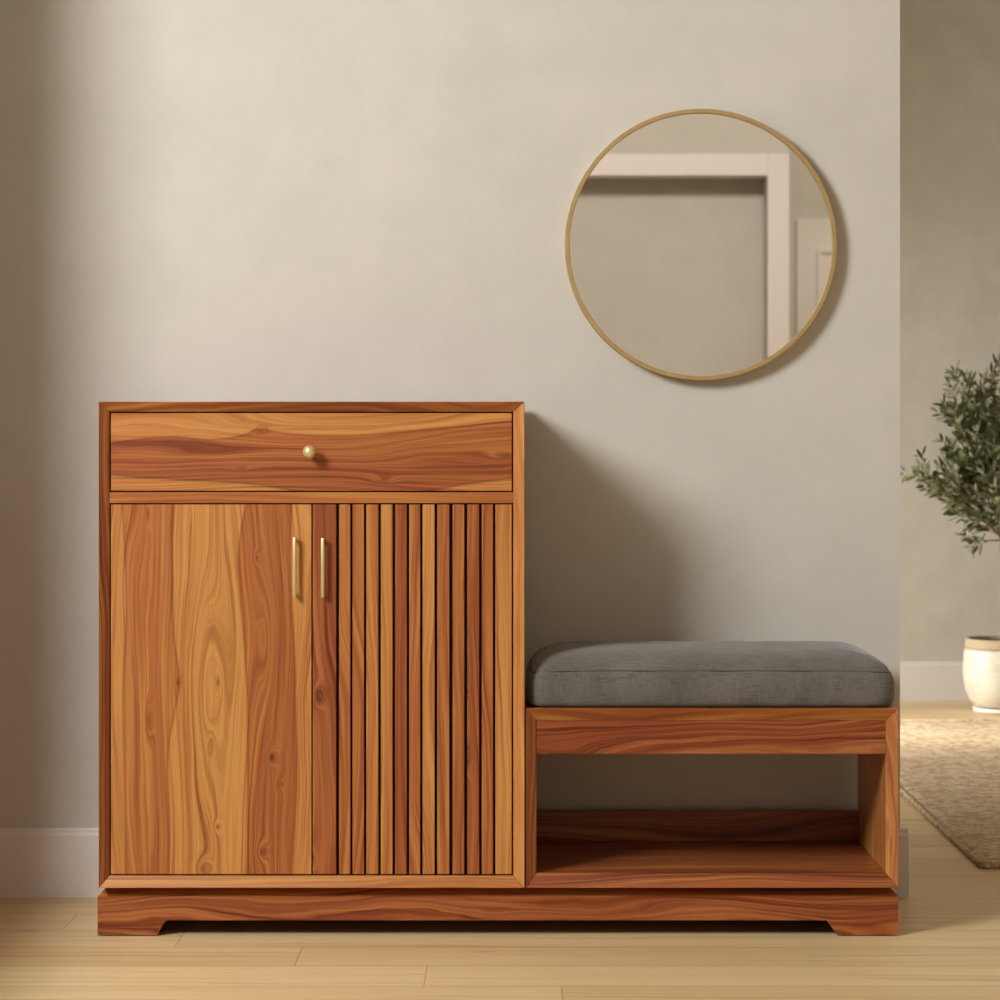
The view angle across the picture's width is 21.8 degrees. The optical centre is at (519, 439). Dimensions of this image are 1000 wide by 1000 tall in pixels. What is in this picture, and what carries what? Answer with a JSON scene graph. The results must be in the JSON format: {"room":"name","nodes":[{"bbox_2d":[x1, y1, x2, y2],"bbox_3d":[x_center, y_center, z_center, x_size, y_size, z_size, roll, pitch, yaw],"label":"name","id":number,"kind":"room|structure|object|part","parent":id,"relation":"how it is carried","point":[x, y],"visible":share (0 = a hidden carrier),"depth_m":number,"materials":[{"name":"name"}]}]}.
{"room":"home entryway","nodes":[
{"label":"home entryway","id":0,"kind":"room"},
{"bbox_2d":[0,0,899,827],"bbox_3d":[-0.185,-0.861,4.830,1.769,3.400,0.120,0,0,0],"label":"wall","id":1,"kind":"structure","parent":0,"point":[201,200],"depth_m":4.77,"materials":[{"name":"paint"}]},
{"bbox_2d":[0,825,908,897],"bbox_3d":[-0.172,0.776,4.823,1.769,0.126,0.134,0,0,0],"label":"baseboard","id":2,"kind":"structure","parent":1,"relation":"attached to","point":[34,862],"depth_m":4.75,"materials":[{"name":"white paint"}]},
{"bbox_2d":[565,109,836,380],"bbox_3d":[0.331,-0.357,4.755,0.497,0.497,0.027,0,0,0],"label":"round wall mirror","id":3,"kind":"object","parent":1,"relation":"attached to","point":[701,244],"visible":1,"depth_m":4.75,"materials":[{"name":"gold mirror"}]},
{"bbox_2d":[0,701,999,999],"bbox_3d":[0.900,0.870,1.970,8.200,0.060,13.600,0,0,0],"label":"floor","id":4,"kind":"structure","parent":0,"point":[946,946],"depth_m":4.21,"materials":[{"name":"brown wood"}]},
{"bbox_2d":[98,402,898,935],"bbox_3d":[-0.037,0.388,4.548,1.355,0.904,0.400,0,0,0],"label":"cabinet","id":5,"kind":"object","parent":4,"relation":"on","point":[311,614],"visible":1,"depth_m":4.38,"materials":[{"name":"brown wood"}]},
{"bbox_3d":[-0.702,0.345,4.559,0.016,0.818,0.378,0,0,0],"label":"panel","id":6,"kind":"part","parent":5,"relation":"part of","materials":[{"name":"brown wood"}]},
{"bbox_3d":[-0.522,0.421,4.391,0.339,0.625,0.018,0,0,0],"label":"door","id":7,"kind":"part","parent":5,"relation":"part of","materials":[{"name":"brown wood"}]},
{"bbox_3d":[-0.380,0.214,4.374,0.007,0.102,0.016,0,0,0],"label":"handle","id":8,"kind":"part","parent":5,"relation":"part of","materials":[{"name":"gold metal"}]},
{"bbox_3d":[-0.354,0.020,4.365,0.023,0.023,0.033,0,0,0],"label":"knob","id":9,"kind":"part","parent":5,"relation":"part of","materials":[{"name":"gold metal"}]},
{"bbox_3d":[-0.352,0.098,4.559,0.682,0.019,0.354,0,0,0],"label":"rail","id":10,"kind":"part","parent":5,"relation":"part of","materials":[{"name":"brown wood"}]},
{"bbox_3d":[-0.352,0.020,4.391,0.678,0.132,0.018,0,0,0],"label":"drawer","id":11,"kind":"part","parent":5,"relation":"part of","materials":[{"name":"brown wood"}]},
{"bbox_3d":[-0.351,0.746,4.559,0.717,0.019,0.378,0,0,0],"label":"panel","id":12,"kind":"part","parent":5,"relation":"part of","materials":[{"name":"brown wood"}]},
{"bbox_3d":[-0.351,-0.056,4.559,0.717,0.017,0.378,0,0,0],"label":"panel","id":13,"kind":"part","parent":5,"relation":"part of","materials":[{"name":"brown wood"}]},
{"bbox_3d":[-0.332,0.215,4.374,0.007,0.100,0.016,0,0,0],"label":"handle","id":14,"kind":"part","parent":5,"relation":"part of","materials":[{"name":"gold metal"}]},
{"bbox_3d":[-0.352,0.344,4.742,0.682,0.784,0.012,0,0,0],"label":"panel","id":15,"kind":"part","parent":5,"relation":"part of","materials":[{"name":"brown wood"}]},
{"bbox_3d":[-0.182,0.421,4.391,0.336,0.625,0.018,0,0,0],"label":"door","id":16,"kind":"part","parent":5,"relation":"part of","materials":[{"name":"brown wood"}]},
{"bbox_3d":[-0.002,0.345,4.559,0.019,0.819,0.378,0,0,0],"label":"panel","id":17,"kind":"part","parent":5,"relation":"part of","materials":[{"name":"brown wood"}]},
{"bbox_3d":[0.019,0.604,4.559,0.018,0.301,0.378,0,0,0],"label":"bench panel","id":18,"kind":"part","parent":5,"relation":"part of","materials":[{"name":"brown wood"}]},
{"bbox_3d":[0.323,0.704,4.739,0.590,0.055,0.018,0,0,0],"label":"rail","id":19,"kind":"part","parent":5,"relation":"part of","materials":[{"name":"brown wood"}]},
{"bbox_2d":[527,641,894,706],"bbox_3d":[0.325,0.405,4.550,0.626,0.095,0.345,0,0,0],"label":"bench cushion","id":20,"kind":"object","parent":5,"relation":"on","point":[570,673],"visible":1,"depth_m":4.38,"materials":[{"name":"grey fabric"}]},
{"bbox_2d":[526,841,897,887],"bbox_3d":[0.324,0.743,4.559,0.627,0.023,0.378,0,0,0],"label":"shelf","id":21,"kind":"object","parent":5,"relation":"attached to","point":[559,864],"depth_m":4.46,"materials":[{"name":"brown wood"}]},
{"bbox_3d":[0.628,0.604,4.559,0.020,0.301,0.378,0,0,0],"label":"bench panel","id":22,"kind":"part","parent":5,"relation":"part of","materials":[{"name":"brown wood"}]},
{"bbox_2d":[900,352,999,713],"bbox_3d":[1.484,0.278,7.985,0.577,1.123,0.450,0,0,-17],"label":"tree","id":23,"kind":"object","parent":4,"relation":"on","point":[979,468],"visible":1,"depth_m":7.95,"materials":[{"name":"green plant"}]},
{"bbox_3d":[1.493,0.734,8.000,0.252,0.180,0.252,0,0,0],"label":"pot","id":24,"kind":"part","parent":23,"relation":"part of","materials":[{"name":"beige ceramic"}]},
{"bbox_2d":[900,719,999,868],"bbox_3d":[1.827,0.832,6.373,1.860,0.014,2.610,0,0,0],"label":"area rug","id":25,"kind":"object","parent":4,"relation":"on","point":[950,768],"visible":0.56,"depth_m":6.36,"materials":[{"name":"carpet"}]},
{"bbox_2d":[900,0,999,660],"bbox_3d":[1.090,-0.861,8.420,4.220,3.400,0.120,0,0,0],"label":"wall","id":26,"kind":"structure","parent":0,"point":[950,49],"depth_m":8.36,"materials":[{"name":"paint"}]},
{"bbox_2d":[900,661,970,700],"bbox_3d":[1.150,0.776,8.353,4.072,0.126,0.014,0,0,0],"label":"baseboard","id":27,"kind":"structure","parent":26,"relation":"attached to","point":[919,680],"depth_m":8.35,"materials":[{"name":"white paint"}]}
]}

